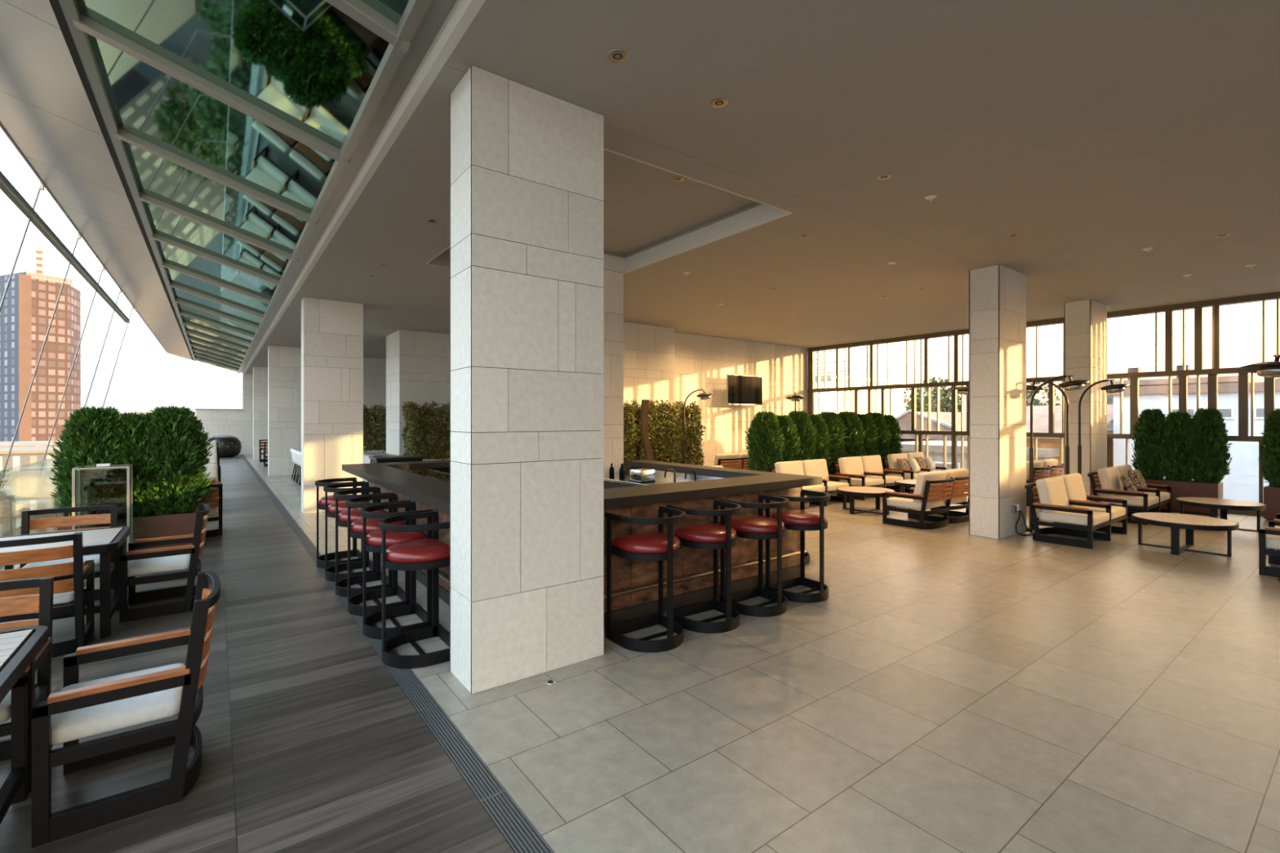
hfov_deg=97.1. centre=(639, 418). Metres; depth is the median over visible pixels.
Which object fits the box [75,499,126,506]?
shelf
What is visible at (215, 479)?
cushion
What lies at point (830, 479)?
planter
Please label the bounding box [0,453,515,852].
floor
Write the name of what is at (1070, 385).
arc floor lamp
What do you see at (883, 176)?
recessed light
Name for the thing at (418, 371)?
wall
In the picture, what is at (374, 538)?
seat cushion
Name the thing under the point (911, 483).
round coffee table
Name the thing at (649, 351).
wall
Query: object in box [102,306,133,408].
cable
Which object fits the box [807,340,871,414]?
window
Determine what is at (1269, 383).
window
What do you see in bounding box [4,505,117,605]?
armchair
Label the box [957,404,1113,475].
shed
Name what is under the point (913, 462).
throw pillow
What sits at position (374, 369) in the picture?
wall
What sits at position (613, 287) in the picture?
stone column
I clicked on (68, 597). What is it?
seat cushion
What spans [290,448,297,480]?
shell chair
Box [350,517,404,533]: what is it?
seat cushion
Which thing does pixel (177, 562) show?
seat cushion
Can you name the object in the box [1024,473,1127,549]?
lounge sofa
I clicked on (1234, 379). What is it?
gabled house
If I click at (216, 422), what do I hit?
wall
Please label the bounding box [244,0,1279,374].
ceiling
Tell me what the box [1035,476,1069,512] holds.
cushion
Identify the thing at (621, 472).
bottle
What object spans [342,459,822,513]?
countertop
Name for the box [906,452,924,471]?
cushion
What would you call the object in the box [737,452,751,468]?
cushion
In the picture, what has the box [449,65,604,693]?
stone column
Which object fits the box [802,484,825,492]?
seat cushion
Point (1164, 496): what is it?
seat cushion
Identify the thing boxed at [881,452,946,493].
lounge sofa
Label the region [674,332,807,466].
wall
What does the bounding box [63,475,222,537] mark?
lounge sofa
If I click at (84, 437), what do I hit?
bush
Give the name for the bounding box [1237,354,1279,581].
arc floor lamp
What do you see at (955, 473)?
cushion
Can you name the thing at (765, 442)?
bush
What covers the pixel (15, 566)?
glass balustrade
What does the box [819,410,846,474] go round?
bush
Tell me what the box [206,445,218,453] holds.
lounge sofa
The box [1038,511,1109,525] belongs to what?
seat cushion
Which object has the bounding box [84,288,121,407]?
cable
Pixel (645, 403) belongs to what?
timber post
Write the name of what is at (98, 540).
table
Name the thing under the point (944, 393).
tree
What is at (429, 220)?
recessed light
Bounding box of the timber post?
[640,400,653,461]
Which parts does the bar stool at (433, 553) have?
leg, arm rail, leg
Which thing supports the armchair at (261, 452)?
on the floor at (951, 690)
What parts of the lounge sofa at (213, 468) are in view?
leg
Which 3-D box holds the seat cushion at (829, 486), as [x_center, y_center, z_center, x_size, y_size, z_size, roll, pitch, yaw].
[3.872,1.395,11.813,0.765,0.145,0.650,0,0,-37]
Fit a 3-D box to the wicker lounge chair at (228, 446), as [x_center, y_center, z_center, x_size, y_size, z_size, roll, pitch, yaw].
[-19.199,1.250,25.976,1.440,1.000,1.440,0,0,-37]
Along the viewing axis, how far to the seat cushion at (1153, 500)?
9.55 m
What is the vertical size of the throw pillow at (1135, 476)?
0.376 m
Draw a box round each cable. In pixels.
[0,182,44,311]
[0,232,81,528]
[36,266,105,488]
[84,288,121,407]
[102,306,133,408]
[1015,510,1034,536]
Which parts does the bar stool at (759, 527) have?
leg, arm rail, leg, leg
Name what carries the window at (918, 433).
on the floor at (951, 690)
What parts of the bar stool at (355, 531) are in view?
leg, arm rail, leg, leg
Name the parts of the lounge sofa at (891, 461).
leg, rail, armrest, leg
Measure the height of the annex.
6.800 m
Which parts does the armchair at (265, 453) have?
leg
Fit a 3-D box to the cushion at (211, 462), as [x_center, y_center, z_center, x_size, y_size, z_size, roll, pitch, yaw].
[-9.183,1.105,11.643,0.760,0.484,0.224,0,0,-37]
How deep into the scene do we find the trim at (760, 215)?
7.28 m
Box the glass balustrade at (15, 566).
[0,457,53,568]
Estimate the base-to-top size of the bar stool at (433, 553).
1.006 m
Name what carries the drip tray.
on the espresso machine
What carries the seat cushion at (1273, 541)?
on the lounge sofa at (1268, 537)
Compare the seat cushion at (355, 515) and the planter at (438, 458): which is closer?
the seat cushion at (355, 515)
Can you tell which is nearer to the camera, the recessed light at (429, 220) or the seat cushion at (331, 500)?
the recessed light at (429, 220)
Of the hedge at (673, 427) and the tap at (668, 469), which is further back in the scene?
the hedge at (673, 427)
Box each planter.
[57,508,196,555]
[363,448,386,453]
[422,457,449,461]
[828,473,839,491]
[1140,478,1222,515]
[1263,484,1279,520]
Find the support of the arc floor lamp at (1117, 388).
on the floor at (951, 690)
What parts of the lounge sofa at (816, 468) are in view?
rail, leg, rail, rail, armrest, leg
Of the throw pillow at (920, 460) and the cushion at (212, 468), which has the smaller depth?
the cushion at (212, 468)
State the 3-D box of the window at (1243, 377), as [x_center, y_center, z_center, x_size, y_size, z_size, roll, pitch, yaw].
[10.360,-0.250,11.383,0.180,4.000,2.859,0,0,-37]
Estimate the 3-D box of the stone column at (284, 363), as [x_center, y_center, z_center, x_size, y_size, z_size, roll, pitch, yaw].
[-11.059,-0.249,17.720,1.000,3.998,0.420,0,0,-37]
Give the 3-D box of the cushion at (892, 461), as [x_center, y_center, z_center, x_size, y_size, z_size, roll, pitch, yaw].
[6.437,1.105,14.059,0.760,0.484,0.224,0,0,-37]
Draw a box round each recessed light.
[426,218,438,223]
[607,48,627,62]
[671,176,684,182]
[710,97,728,107]
[799,234,809,238]
[876,173,892,179]
[1006,233,1019,237]
[1214,233,1229,237]
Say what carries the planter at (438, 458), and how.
on the floor at (951, 690)
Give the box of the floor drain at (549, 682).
[545,679,555,684]
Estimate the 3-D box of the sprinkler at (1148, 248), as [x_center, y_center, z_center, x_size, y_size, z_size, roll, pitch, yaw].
[6.711,-2.232,7.467,0.110,0.035,0.110,0,0,-37]
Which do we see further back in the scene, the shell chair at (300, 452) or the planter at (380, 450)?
the planter at (380, 450)
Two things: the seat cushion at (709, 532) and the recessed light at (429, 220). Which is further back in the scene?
the recessed light at (429, 220)
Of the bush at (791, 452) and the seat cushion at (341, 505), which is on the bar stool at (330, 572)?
the seat cushion at (341, 505)
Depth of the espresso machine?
7.56 m
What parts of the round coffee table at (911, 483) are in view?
leg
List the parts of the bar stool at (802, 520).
leg, arm rail, leg, leg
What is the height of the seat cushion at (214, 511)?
0.145 m
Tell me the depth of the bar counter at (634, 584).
5.45 m
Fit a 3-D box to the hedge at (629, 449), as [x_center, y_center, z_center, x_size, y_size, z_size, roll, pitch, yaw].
[-0.819,0.445,11.709,1.625,1.767,0.892,0,0,-37]
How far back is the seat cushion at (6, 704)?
2.57 m
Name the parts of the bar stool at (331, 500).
leg, arm rail, leg, leg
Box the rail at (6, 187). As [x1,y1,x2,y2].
[0,170,129,323]
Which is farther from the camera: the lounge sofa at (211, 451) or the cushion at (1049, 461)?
the lounge sofa at (211, 451)
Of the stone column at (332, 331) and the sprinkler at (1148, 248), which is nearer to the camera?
the sprinkler at (1148, 248)
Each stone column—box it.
[253,366,267,459]
[267,345,301,475]
[301,297,363,513]
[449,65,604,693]
[600,269,623,476]
[968,264,1026,538]
[1063,299,1106,502]
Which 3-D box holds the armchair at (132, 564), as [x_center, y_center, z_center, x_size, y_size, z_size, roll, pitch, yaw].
[-4.414,1.300,5.289,0.625,0.906,0.648,0,0,-37]
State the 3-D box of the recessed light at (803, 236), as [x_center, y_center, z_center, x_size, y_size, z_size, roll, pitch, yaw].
[2.023,-2.246,6.947,0.130,0.008,0.130,0,0,-37]
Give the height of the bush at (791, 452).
1.581 m
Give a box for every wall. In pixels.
[195,373,253,453]
[363,357,386,448]
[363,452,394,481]
[386,329,450,457]
[622,321,675,464]
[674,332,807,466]
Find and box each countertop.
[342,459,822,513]
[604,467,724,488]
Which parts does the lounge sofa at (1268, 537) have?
leg, leg, armrest, rail, rail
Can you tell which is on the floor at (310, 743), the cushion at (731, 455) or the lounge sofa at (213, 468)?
the lounge sofa at (213, 468)
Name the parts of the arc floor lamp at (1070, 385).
arc arm, lamp shade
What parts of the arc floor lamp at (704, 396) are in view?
arc arm, lamp shade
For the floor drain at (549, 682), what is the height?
0.005 m
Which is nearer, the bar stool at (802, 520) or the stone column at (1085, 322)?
the bar stool at (802, 520)
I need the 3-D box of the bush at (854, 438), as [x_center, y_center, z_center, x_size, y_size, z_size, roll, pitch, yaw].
[5.173,0.622,14.164,0.935,1.692,0.940,0,0,-4]
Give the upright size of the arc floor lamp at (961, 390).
2.418 m
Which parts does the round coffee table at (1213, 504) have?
leg, leg, leg, leg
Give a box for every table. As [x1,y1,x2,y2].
[0,526,130,638]
[0,625,48,824]
[836,486,895,515]
[894,479,916,493]
[1131,512,1239,556]
[1174,497,1266,532]
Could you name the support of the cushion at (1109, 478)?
on the lounge sofa at (1149, 498)
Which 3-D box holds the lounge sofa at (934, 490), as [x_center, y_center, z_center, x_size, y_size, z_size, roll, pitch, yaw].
[4.997,1.309,9.632,1.688,0.891,0.870,0,0,-37]
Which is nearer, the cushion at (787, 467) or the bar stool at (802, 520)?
the bar stool at (802, 520)
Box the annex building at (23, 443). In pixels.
[0,440,62,447]
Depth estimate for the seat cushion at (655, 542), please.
4.34 m
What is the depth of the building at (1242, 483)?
16.71 m
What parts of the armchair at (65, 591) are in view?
seat rail, rail, leg, rail, armrest, leg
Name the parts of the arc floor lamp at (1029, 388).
lamp shade, arc arm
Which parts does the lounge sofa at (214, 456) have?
leg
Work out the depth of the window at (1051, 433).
13.00 m
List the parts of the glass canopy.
soffit panel, soffit panel, soffit panel, soffit panel, edge trim, soffit panel, soffit panel, frame rail, soffit panel, soffit panel, soffit panel, soffit panel, soffit panel, soffit panel, soffit panel, soffit panel, soffit panel, soffit panel, glass panel, glass panel, glass panel, glass panel, glass panel, glass panel, glass panel, glass panel, glass panel, glass panel, glass panel, glass panel, glass panel, glass panel, glass panel, glass panel, frame rail, glass panel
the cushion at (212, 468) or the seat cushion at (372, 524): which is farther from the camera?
the cushion at (212, 468)
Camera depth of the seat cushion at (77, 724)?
2.54 m
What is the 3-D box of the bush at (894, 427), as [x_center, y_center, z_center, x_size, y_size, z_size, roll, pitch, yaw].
[6.610,0.656,15.242,0.890,1.613,0.895,0,0,-14]
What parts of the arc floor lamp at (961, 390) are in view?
lamp shade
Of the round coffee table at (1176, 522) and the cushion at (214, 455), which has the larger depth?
the cushion at (214, 455)
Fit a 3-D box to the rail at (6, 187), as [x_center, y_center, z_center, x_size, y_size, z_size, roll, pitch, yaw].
[-6.998,-2.712,6.062,0.100,0.115,24.100,0,0,-37]
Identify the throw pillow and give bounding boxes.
[896,457,911,470]
[907,457,919,471]
[913,457,926,467]
[924,456,935,470]
[1120,473,1137,491]
[1128,469,1146,487]
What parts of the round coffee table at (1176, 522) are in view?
leg, leg, leg, leg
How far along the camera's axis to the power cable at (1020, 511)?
8.48 m
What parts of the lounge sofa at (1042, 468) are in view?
leg, rail, rail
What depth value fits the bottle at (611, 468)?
8.07 m
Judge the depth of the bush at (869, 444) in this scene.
14.25 m
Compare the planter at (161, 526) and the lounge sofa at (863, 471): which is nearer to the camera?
the planter at (161, 526)
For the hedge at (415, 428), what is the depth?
13.36 m
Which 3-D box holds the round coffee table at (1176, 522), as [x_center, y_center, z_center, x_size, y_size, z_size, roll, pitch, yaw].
[7.251,1.540,7.547,1.030,0.420,1.030,0,0,-37]
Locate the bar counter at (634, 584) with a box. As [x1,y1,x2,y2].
[342,459,822,627]
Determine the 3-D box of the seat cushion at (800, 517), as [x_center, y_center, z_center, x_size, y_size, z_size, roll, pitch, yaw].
[1.614,0.974,5.617,0.494,0.096,0.437,0,0,-34]
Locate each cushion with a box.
[0,689,11,723]
[22,554,99,572]
[51,663,185,745]
[53,581,85,604]
[128,553,191,577]
[196,506,217,516]
[203,463,217,477]
[204,475,217,507]
[206,445,217,450]
[206,449,217,453]
[206,452,217,460]
[206,460,217,464]
[319,493,355,505]
[327,501,369,513]
[337,507,387,521]
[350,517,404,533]
[366,528,426,546]
[386,537,449,563]
[613,531,680,553]
[674,523,736,542]
[713,453,739,467]
[731,515,784,533]
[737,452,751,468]
[771,509,826,524]
[774,460,804,475]
[801,458,829,480]
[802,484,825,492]
[819,480,848,491]
[838,456,864,478]
[839,477,884,486]
[860,455,883,476]
[865,475,902,484]
[886,497,944,510]
[887,453,907,469]
[888,472,919,479]
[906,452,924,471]
[912,470,946,502]
[942,467,968,497]
[944,496,966,505]
[1026,460,1044,484]
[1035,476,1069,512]
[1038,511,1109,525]
[1040,458,1057,475]
[1057,473,1087,506]
[1073,505,1125,519]
[1097,466,1124,496]
[1100,494,1159,506]
[1114,464,1132,485]
[1141,491,1170,502]
[1266,533,1279,550]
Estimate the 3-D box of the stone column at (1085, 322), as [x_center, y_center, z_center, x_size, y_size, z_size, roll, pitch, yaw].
[8.746,-0.249,11.084,1.000,3.998,0.420,0,0,-37]
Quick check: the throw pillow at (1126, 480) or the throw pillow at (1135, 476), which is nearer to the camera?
the throw pillow at (1126, 480)
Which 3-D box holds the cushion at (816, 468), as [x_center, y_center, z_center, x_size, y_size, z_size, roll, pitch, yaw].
[3.718,1.105,12.017,0.760,0.484,0.224,0,0,-37]
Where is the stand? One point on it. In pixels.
(406, 458)
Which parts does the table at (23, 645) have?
leg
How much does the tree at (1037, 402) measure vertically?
11.163 m
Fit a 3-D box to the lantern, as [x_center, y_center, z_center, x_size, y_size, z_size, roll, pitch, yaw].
[-6.585,1.150,6.935,0.504,1.200,0.344,0,0,-37]
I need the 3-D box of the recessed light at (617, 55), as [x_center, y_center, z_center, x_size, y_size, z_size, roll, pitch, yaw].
[-0.139,-2.246,3.498,0.130,0.008,0.130,0,0,-37]
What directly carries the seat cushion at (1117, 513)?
on the lounge sofa at (1063, 499)
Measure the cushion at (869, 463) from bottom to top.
0.484 m
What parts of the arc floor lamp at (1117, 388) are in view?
arc arm, lamp shade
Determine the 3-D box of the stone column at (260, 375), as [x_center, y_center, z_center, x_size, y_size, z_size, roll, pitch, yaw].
[-16.344,-0.249,24.756,1.000,3.998,0.420,0,0,-37]
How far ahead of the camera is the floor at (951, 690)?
3.43 m
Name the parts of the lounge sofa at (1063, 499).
rail, leg, leg, armrest, rail, rail, armrest, leg, rail, rail, armrest, leg, rail, leg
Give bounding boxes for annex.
[898,440,1059,480]
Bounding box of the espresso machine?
[629,468,655,483]
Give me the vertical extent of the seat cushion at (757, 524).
0.096 m
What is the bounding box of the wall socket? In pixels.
[1011,503,1022,512]
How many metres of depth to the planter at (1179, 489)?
10.46 m
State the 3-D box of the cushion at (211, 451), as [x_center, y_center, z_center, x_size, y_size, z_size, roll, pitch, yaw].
[-12.126,1.105,15.561,0.760,0.484,0.224,0,0,-37]
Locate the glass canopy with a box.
[0,0,485,373]
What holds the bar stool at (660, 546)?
on the floor at (951, 690)
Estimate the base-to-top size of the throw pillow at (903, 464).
0.334 m
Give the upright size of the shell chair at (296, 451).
0.903 m
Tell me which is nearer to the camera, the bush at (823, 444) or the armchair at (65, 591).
the armchair at (65, 591)
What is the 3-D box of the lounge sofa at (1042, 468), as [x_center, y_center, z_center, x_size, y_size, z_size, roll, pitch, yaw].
[8.311,1.309,11.996,1.688,0.891,0.870,0,0,-37]
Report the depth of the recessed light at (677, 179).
5.92 m
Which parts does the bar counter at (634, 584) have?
panel, foot rail, panel, foot rail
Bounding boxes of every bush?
[48,405,126,515]
[97,412,166,518]
[137,404,217,515]
[744,410,786,472]
[776,414,801,462]
[786,409,817,461]
[807,413,832,468]
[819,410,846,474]
[836,410,866,471]
[857,413,879,456]
[866,411,891,467]
[882,413,903,468]
[1130,408,1168,479]
[1156,410,1195,482]
[1185,406,1232,484]
[1257,408,1279,488]
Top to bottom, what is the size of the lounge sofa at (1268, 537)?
0.891 m
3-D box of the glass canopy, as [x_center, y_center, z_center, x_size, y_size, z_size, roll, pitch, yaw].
[-8.339,-2.718,10.536,3.000,0.936,43.045,0,0,-37]
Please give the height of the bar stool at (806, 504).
1.006 m
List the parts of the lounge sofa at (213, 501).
rail, seat rail, leg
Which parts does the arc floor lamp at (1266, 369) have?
lamp shade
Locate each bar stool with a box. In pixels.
[315,477,365,568]
[323,481,377,582]
[333,487,393,597]
[345,493,410,616]
[360,501,433,639]
[378,511,449,668]
[604,506,685,653]
[666,499,741,633]
[719,493,789,617]
[764,489,830,603]
[801,486,809,564]
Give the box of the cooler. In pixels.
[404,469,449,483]
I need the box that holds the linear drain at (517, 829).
[240,453,554,852]
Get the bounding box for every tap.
[664,468,675,482]
[684,469,696,480]
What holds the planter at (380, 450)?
on the floor at (951, 690)
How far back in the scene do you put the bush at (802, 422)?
12.75 m
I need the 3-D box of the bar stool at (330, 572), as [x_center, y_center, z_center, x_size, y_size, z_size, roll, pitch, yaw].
[-3.246,1.247,6.318,0.513,1.006,0.576,0,0,-35]
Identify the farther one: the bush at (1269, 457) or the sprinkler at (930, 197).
the bush at (1269, 457)
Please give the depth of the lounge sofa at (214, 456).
14.49 m
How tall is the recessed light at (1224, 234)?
0.008 m
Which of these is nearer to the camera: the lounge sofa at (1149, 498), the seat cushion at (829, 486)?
the lounge sofa at (1149, 498)
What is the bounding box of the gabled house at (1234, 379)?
[1058,364,1264,429]
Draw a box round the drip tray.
[629,480,655,483]
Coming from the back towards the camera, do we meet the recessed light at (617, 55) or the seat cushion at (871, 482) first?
the seat cushion at (871, 482)
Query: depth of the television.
15.66 m
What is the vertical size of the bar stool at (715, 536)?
1.006 m
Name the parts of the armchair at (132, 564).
leg, leg, rail, armrest, rail, armrest, leg, seat rail, leg, rail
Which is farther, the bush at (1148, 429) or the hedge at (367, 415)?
the hedge at (367, 415)
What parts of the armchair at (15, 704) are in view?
rail, leg, rail, armrest, rail, leg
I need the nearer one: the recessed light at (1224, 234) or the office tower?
the recessed light at (1224, 234)
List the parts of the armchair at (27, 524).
leg, leg, rail, rail, rail, leg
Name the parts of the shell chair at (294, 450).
leg, leg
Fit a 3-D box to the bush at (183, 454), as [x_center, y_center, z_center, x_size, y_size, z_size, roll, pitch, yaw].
[-6.423,0.623,7.748,0.931,1.645,0.926,0,0,35]
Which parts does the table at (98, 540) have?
leg, leg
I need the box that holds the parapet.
[0,271,72,284]
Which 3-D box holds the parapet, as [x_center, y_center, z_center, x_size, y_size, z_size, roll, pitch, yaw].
[-144.480,-32.350,133.063,19.022,1.200,8.000,0,0,20]
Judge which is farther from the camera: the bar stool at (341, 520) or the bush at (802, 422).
the bush at (802, 422)
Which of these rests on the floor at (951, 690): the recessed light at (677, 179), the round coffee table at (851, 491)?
the round coffee table at (851, 491)
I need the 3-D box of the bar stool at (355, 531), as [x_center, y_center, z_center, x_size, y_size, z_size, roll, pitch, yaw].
[-2.454,1.247,5.262,0.513,1.006,0.576,0,0,-35]
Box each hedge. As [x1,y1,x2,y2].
[362,404,386,453]
[400,400,453,460]
[623,399,705,465]
[623,400,639,475]
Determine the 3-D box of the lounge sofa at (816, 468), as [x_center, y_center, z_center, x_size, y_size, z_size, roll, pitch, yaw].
[3.478,1.309,11.655,1.688,0.891,0.870,0,0,-37]
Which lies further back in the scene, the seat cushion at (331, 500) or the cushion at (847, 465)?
the cushion at (847, 465)
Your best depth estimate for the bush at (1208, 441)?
10.30 m
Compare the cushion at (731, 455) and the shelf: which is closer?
the shelf
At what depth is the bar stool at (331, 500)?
6.70 m
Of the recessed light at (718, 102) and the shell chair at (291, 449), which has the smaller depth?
the recessed light at (718, 102)
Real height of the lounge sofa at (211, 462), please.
0.891 m
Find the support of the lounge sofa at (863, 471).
on the floor at (951, 690)
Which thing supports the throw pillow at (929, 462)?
on the lounge sofa at (891, 461)
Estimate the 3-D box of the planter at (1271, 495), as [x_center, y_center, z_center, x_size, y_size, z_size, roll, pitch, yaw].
[11.270,1.460,9.422,0.500,0.580,1.130,0,0,-37]
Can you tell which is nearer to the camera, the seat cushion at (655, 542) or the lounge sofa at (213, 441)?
the seat cushion at (655, 542)
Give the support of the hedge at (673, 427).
in the planter
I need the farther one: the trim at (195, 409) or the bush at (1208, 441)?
the trim at (195, 409)
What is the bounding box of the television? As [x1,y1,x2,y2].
[726,374,762,405]
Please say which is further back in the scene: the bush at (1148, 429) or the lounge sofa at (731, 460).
the lounge sofa at (731, 460)
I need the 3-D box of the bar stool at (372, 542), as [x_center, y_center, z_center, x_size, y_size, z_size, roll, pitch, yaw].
[-2.057,1.247,4.734,0.513,1.006,0.576,0,0,-36]
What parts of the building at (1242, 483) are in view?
pane, pane, pane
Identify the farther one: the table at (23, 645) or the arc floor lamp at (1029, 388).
the arc floor lamp at (1029, 388)
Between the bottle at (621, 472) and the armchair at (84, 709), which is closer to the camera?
the armchair at (84, 709)
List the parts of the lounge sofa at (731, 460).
rail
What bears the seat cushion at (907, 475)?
on the lounge sofa at (891, 461)
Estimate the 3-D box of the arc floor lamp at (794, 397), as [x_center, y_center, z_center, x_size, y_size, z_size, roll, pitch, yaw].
[3.912,0.541,14.237,0.450,2.418,0.954,0,0,16]
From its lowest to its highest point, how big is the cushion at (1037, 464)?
0.484 m
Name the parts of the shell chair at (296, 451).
leg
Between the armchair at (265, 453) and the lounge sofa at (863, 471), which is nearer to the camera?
the lounge sofa at (863, 471)
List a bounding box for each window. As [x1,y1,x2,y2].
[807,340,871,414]
[870,330,957,469]
[954,317,1064,484]
[1106,294,1258,515]
[1257,291,1279,516]
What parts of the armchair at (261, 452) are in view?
leg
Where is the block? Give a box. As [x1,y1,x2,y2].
[814,349,906,417]
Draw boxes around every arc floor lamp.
[682,388,714,463]
[786,392,804,410]
[952,382,968,395]
[1026,375,1089,531]
[1026,379,1069,522]
[1077,379,1129,475]
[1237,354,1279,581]
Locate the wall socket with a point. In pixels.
(1015, 508)
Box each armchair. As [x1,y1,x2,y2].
[0,532,94,657]
[0,577,53,804]
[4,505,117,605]
[31,571,220,848]
[119,503,210,622]
[258,439,267,462]
[263,442,267,466]
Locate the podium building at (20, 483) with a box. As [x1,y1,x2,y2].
[0,445,63,569]
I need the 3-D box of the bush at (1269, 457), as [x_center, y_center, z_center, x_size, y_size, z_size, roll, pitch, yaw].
[11.049,0.574,9.682,0.662,1.550,0.659,0,0,15]
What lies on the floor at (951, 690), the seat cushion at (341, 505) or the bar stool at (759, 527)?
the bar stool at (759, 527)
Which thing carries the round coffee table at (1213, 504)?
on the floor at (951, 690)
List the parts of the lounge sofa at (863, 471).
leg, armrest, rail, leg, armrest, rail, leg, rail, rail, armrest, leg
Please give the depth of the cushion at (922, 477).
9.08 m
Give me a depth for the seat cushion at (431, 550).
4.06 m
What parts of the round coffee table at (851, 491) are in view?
leg, leg, leg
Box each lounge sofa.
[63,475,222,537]
[203,463,221,510]
[204,440,217,446]
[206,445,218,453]
[206,449,219,456]
[206,452,219,465]
[206,460,220,468]
[713,452,751,470]
[768,458,850,506]
[832,455,904,500]
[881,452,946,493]
[882,467,969,529]
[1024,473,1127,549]
[1026,458,1063,506]
[1087,464,1171,524]
[1258,513,1279,577]
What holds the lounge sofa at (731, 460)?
on the floor at (951, 690)
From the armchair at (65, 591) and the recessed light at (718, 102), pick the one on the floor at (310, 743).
the armchair at (65, 591)
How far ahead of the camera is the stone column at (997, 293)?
8.41 m
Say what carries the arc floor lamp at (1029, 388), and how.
on the floor at (951, 690)
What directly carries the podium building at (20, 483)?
on the ground
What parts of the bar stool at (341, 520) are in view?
leg, arm rail, leg, leg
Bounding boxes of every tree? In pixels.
[903,377,964,412]
[1026,382,1062,405]
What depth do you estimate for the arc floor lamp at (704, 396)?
12.24 m
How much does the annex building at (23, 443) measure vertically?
21.050 m
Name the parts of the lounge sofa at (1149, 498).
rail, leg, armrest, rail, rail, armrest, leg, rail, rail, armrest, leg, rail, leg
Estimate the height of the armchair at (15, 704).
0.906 m
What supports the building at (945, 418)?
on the courtyard
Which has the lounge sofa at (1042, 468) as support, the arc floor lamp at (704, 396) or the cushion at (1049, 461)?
the cushion at (1049, 461)
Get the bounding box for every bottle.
[608,462,613,478]
[618,464,624,479]
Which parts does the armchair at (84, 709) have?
leg, leg, rail, armrest, rail, armrest, leg, leg, seat rail, rail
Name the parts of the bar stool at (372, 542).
leg, arm rail, leg, leg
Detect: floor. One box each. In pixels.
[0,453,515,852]
[243,453,1279,852]
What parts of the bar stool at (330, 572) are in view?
leg, arm rail, leg, leg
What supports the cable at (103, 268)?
attached to the glass canopy
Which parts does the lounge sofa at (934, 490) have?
leg, rail, armrest, leg, leg, rail, seat rail, rail, leg, rail, seat rail, rail, leg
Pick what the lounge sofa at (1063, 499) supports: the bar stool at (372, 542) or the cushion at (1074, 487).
the cushion at (1074, 487)
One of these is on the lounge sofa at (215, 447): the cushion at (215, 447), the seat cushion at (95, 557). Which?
the cushion at (215, 447)
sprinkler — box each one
[924,195,937,200]
[1142,247,1153,251]
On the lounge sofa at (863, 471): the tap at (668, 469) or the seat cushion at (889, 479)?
the seat cushion at (889, 479)
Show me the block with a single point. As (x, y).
(828, 399)
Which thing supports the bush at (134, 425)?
in the planter at (161, 526)
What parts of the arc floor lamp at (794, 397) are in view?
lamp shade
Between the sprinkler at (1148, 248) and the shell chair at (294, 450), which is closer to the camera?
the sprinkler at (1148, 248)
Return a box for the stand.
[368,454,424,463]
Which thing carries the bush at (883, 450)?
in the planter
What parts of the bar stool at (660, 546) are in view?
leg, arm rail, leg, leg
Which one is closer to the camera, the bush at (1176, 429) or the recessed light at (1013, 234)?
the recessed light at (1013, 234)
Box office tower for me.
[0,249,80,441]
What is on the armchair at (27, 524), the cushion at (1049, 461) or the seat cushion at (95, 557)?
the seat cushion at (95, 557)
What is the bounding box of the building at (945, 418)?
[894,409,967,441]
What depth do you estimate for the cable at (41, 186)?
7.43 m
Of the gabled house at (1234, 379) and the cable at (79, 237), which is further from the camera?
the gabled house at (1234, 379)
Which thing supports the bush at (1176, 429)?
in the planter at (1179, 489)
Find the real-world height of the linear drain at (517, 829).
0.059 m
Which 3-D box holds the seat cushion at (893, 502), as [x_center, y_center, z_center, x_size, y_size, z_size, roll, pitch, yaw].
[4.603,1.395,9.473,0.765,0.145,0.650,0,0,-37]
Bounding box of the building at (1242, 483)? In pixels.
[1106,377,1279,502]
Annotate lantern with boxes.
[71,463,133,551]
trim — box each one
[195,408,243,409]
[426,148,792,272]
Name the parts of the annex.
pane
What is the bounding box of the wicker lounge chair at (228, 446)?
[206,435,241,457]
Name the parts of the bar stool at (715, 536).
arm rail, leg, leg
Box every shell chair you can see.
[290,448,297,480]
[293,448,299,482]
[295,450,301,484]
[298,451,301,485]
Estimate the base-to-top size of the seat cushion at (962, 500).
0.145 m
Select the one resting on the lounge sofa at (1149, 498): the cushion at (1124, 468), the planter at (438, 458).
the cushion at (1124, 468)

